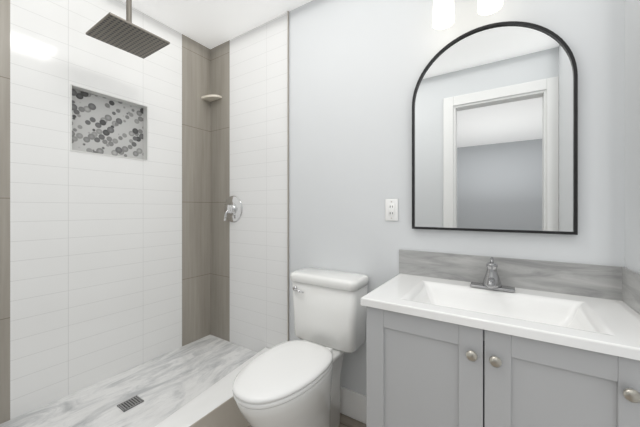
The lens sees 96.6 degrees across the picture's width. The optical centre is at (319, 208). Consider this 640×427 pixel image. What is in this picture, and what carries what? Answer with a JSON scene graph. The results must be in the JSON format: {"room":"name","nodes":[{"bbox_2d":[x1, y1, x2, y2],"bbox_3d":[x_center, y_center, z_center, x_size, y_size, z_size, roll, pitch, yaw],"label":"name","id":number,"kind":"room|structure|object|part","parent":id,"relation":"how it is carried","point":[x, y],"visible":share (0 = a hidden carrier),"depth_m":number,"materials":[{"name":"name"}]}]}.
{"room":"bathroom","nodes":[
{"label":"bathroom","id":0,"kind":"room"},
{"bbox_2d":[0,0,9,423],"bbox_3d":[-1.671,-0.060,1.257,0.001,2.580,0.419,0,0,33],"label":"wall tiles","id":1,"kind":"structure","parent":0,"point":[4,4],"depth_m":1.42,"materials":[{"name":"tile"}]},
{"bbox_2d":[147,15,181,360],"bbox_3d":[-1.134,-0.060,2.089,0.001,2.580,0.256,0,0,33],"label":"wall","id":2,"kind":"structure","parent":0,"point":[164,66],"depth_m":2.09,"materials":[{"name":"white tile"}]},
{"bbox_2d":[10,0,71,419],"bbox_3d":[-1.492,-0.060,1.535,0.001,2.580,0.242,0,0,33],"label":"wall tile","id":3,"kind":"structure","parent":2,"relation":"attached to","point":[40,30],"depth_m":1.53,"materials":[{"name":"white tile"}]},
{"bbox_2d":[72,89,142,158],"bbox_3d":[-1.357,-0.525,1.836,0.001,0.370,0.411,0,0,33],"label":"wall","id":4,"kind":"structure","parent":2,"relation":"attached to","point":[101,125],"depth_m":1.82,"materials":[{"name":"tile"}]},
{"bbox_2d":[72,86,144,107],"bbox_3d":[-1.336,-0.710,1.823,0.050,0.001,0.411,0,0,33],"label":"wall","id":5,"kind":"structure","parent":2,"relation":"attached to","point":[73,87],"depth_m":1.80,"materials":[{"name":"white tile"}]},
{"bbox_2d":[70,84,147,160],"bbox_3d":[-1.314,-0.525,1.808,0.006,0.382,0.423,0,0,33],"label":"trim","id":6,"kind":"structure","parent":2,"relation":"attached to","point":[71,85],"depth_m":1.71,"materials":[{"name":"white"}]},
{"bbox_2d":[72,151,146,392],"bbox_3d":[-1.315,0.445,1.809,0.001,1.570,0.411,0,0,33],"label":"wall tile","id":7,"kind":"structure","parent":2,"relation":"attached to","point":[109,193],"depth_m":1.78,"materials":[{"name":"white tile"}]},
{"bbox_2d":[72,0,146,105],"bbox_3d":[-1.315,-1.030,1.809,0.001,0.640,0.411,0,0,33],"label":"wall tile","id":8,"kind":"structure","parent":2,"relation":"attached to","point":[97,65],"depth_m":1.77,"materials":[{"name":"white tile"}]},
{"bbox_2d":[143,107,146,159],"bbox_3d":[-1.224,-0.525,1.995,0.050,0.370,0.001,0,0,33],"label":"wall","id":9,"kind":"structure","parent":2,"relation":"attached to","point":[145,108],"depth_m":1.99,"materials":[{"name":"white tile"}]},
{"bbox_2d":[182,34,209,345],"bbox_3d":[-0.995,-0.060,2.304,0.001,2.580,0.255,0,0,33],"label":"wall tiles","id":10,"kind":"structure","parent":0,"point":[195,56],"depth_m":2.29,"materials":[{"name":"tile"}]},
{"bbox_2d":[121,0,311,48],"bbox_3d":[-0.395,-1.400,1.125,2.888,0.100,1.823,0,0,33],"label":"ceiling","id":11,"kind":"structure","parent":0,"point":[210,23],"depth_m":1.98,"materials":[{"name":"white paint"}]},
{"bbox_2d":[86,0,169,58],"bbox_3d":[-1.034,-1.133,1.542,0.290,0.433,0.290,0,0,33],"label":"shower head","id":12,"kind":"object","parent":11,"relation":"attached to","point":[112,29],"visible":1,"depth_m":1.52},
{"bbox_2d":[248,413,365,426],"bbox_3d":[-0.395,1.280,1.125,2.888,0.100,1.823,0,0,33],"label":"floor","id":13,"kind":"structure","parent":0,"point":[345,421],"depth_m":1.64,"materials":[{"name":"brown wood"}]},
{"bbox_2d":[0,335,257,426],"bbox_3d":[-0.998,1.142,1.515,0.850,0.176,1.578,0,0,33],"label":"pan","id":14,"kind":"object","parent":13,"relation":"on","point":[167,382],"depth_m":1.66,"materials":[{"name":"stone"}]},
{"bbox_3d":[-1.030,1.057,1.551,0.082,0.005,0.098,0,0,33],"label":"drain grate","id":15,"kind":"part","parent":14,"relation":"part of","materials":[{"name":"grey metal"}]},
{"bbox_2d":[155,347,268,426],"bbox_3d":[-0.723,1.112,1.337,0.235,0.234,1.578,0,0,33],"label":"shower curb","id":16,"kind":"object","parent":13,"relation":"on","point":[216,406],"visible":0.44,"depth_m":1.47,"materials":[{"name":"stone"}]},
{"bbox_2d":[232,267,368,426],"bbox_3d":[-0.102,0.802,1.423,0.441,0.856,0.760,0,0,33],"label":"toilet","id":17,"kind":"object","parent":13,"relation":"on","point":[294,383],"visible":1,"depth_m":1.44,"materials":[{"name":"white ceramic"}]},
{"bbox_2d":[361,274,639,426],"bbox_3d":[0.647,0.787,1.086,0.849,0.884,0.512,0,0,33],"label":"vanity","id":18,"kind":"object","parent":13,"relation":"on","point":[440,352],"visible":1,"depth_m":0.93,"materials":[{"name":"grey paint"}]},
{"bbox_3d":[0.354,0.749,1.018,0.398,0.739,0.019,0,0,33],"label":"door","id":19,"kind":"part","parent":18,"relation":"part of","materials":[{"name":"grey paint"}]},
{"bbox_3d":[0.483,0.464,0.906,0.033,0.033,0.031,0,0,33],"label":"door knob","id":20,"kind":"part","parent":18,"relation":"part of","materials":[{"name":"silver metal"}]},
{"bbox_2d":[470,257,514,292],"bbox_3d":[0.722,0.278,1.199,0.166,0.133,0.164,0,0,33],"label":"faucet","id":21,"kind":"object","parent":18,"relation":"on","point":[491,280],"visible":1,"depth_m":1.22,"materials":[{"name":"silver metal"}]},
{"bbox_3d":[0.536,0.464,0.871,0.033,0.033,0.031,0,0,33],"label":"door knob","id":22,"kind":"part","parent":18,"relation":"part of","materials":[{"name":"silver metal"}]},
{"bbox_3d":[0.703,0.749,0.793,0.425,0.739,0.019,0,0,33],"label":"door","id":23,"kind":"part","parent":18,"relation":"part of","materials":[{"name":"grey paint"}]},
{"bbox_3d":[0.780,0.464,0.714,0.033,0.033,0.031,0,0,33],"label":"door knob","id":24,"kind":"part","parent":18,"relation":"part of","materials":[{"name":"silver metal"}]},
{"bbox_2d":[289,0,624,394],"bbox_3d":[0.065,-0.060,1.837,2.888,2.580,0.130,0,0,33],"label":"wall","id":25,"kind":"structure","parent":0,"point":[356,67],"depth_m":1.57,"materials":[{"name":"white paint"}]},
{"bbox_2d":[210,40,229,341],"bbox_3d":[-0.825,-0.060,2.344,0.243,2.580,0.001,0,0,33],"label":"tile","id":26,"kind":"structure","parent":25,"relation":"attached to","point":[220,54],"depth_m":2.34,"materials":[{"name":"tile"}]},
{"bbox_2d":[201,94,221,101],"bbox_3d":[-0.886,-0.913,2.332,0.150,0.016,0.085,0,0,33],"label":"corner shelf","id":27,"kind":"object","parent":26,"relation":"attached to","point":[210,98],"visible":1,"depth_m":2.32,"materials":[{"name":"beige stone"}]},
{"bbox_2d":[230,13,286,351],"bbox_3d":[-0.470,-0.060,2.115,0.602,2.580,0.001,0,0,33],"label":"tile","id":28,"kind":"structure","parent":25,"relation":"attached to","point":[258,56],"depth_m":2.10,"materials":[{"name":"white tile"}]},
{"bbox_2d":[224,196,242,221],"bbox_3d":[-0.706,0.000,2.221,0.210,0.210,0.077,0,0,33],"label":"trim","id":29,"kind":"structure","parent":28,"relation":"attached to","point":[233,208],"depth_m":2.22,"materials":[{"name":"silver metal"}]},
{"bbox_2d":[287,11,288,340],"bbox_3d":[-0.217,-0.060,1.946,0.006,2.580,0.011,0,0,33],"label":"trim","id":30,"kind":"structure","parent":25,"relation":"attached to","point":[287,11],"depth_m":1.94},
{"bbox_2d":[340,386,365,423],"bbox_3d":[0.107,1.151,1.736,0.763,0.157,0.014,0,0,33],"label":"baseboard","id":31,"kind":"structure","parent":25,"relation":"attached to","point":[352,403],"depth_m":1.67,"materials":[{"name":"white paint"}]},
{"bbox_2d":[385,199,397,220],"bbox_3d":[0.390,0.005,1.554,0.072,0.120,0.009,0,0,33],"label":"outlet plate","id":32,"kind":"object","parent":25,"relation":"attached to","point":[391,205],"visible":1,"depth_m":1.55,"materials":[{"name":"white plastic"}]},
{"bbox_2d":[432,0,502,29],"bbox_3d":[0.662,-1.008,1.287,0.278,0.313,0.162,0,0,33],"label":"light","id":33,"kind":"object","parent":25,"relation":"attached to","point":[443,10],"visible":1,"depth_m":1.27,"materials":[{"name":"white glass"}]},
{"bbox_3d":[0.566,-0.937,1.308,0.094,0.170,0.094,0,0,33],"label":"lamp shade","id":34,"kind":"part","parent":33,"relation":"part of","materials":[{"name":"white glass"}]},
{"bbox_3d":[0.721,-0.937,1.209,0.094,0.170,0.094,0,0,33],"label":"lamp shade","id":35,"kind":"part","parent":33,"relation":"part of","materials":[{"name":"white glass"}]},
{"bbox_2d":[412,21,577,234],"bbox_3d":[0.752,-0.366,1.309,0.644,0.936,0.028,0,0,33],"label":"mirror","id":36,"kind":"object","parent":25,"relation":"attached to","point":[559,39],"visible":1,"depth_m":1.20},
{"bbox_2d":[414,25,573,231],"bbox_3d":[0.750,-0.366,1.305,0.644,0.936,0.001,0,0,33],"label":"mirror glass","id":37,"kind":"object","parent":36,"relation":"attached to","point":[494,111],"depth_m":1.28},
{"bbox_2d":[399,250,621,300],"bbox_3d":[0.782,0.281,1.296,0.855,0.127,0.001,0,0,33],"label":"backsplash","id":38,"kind":"structure","parent":25,"relation":"attached to","point":[596,281],"depth_m":1.23,"materials":[{"name":"stone"}]},
{"bbox_2d":[625,0,639,273],"bbox_3d":[0.736,-0.060,0.324,0.120,2.580,1.703,0,0,33],"label":"wall","id":39,"kind":"structure","parent":0,"point":[632,7],"depth_m":1.00,"materials":[{"name":"white paint"}]},
{"bbox_2d":[622,267,639,314],"bbox_3d":[1.004,0.281,0.860,0.010,0.127,0.491,0,0,33],"label":"backsplash","id":40,"kind":"structure","parent":39,"relation":"attached to","point":[630,279],"depth_m":0.99,"materials":[{"name":"grey tile"}]}
]}

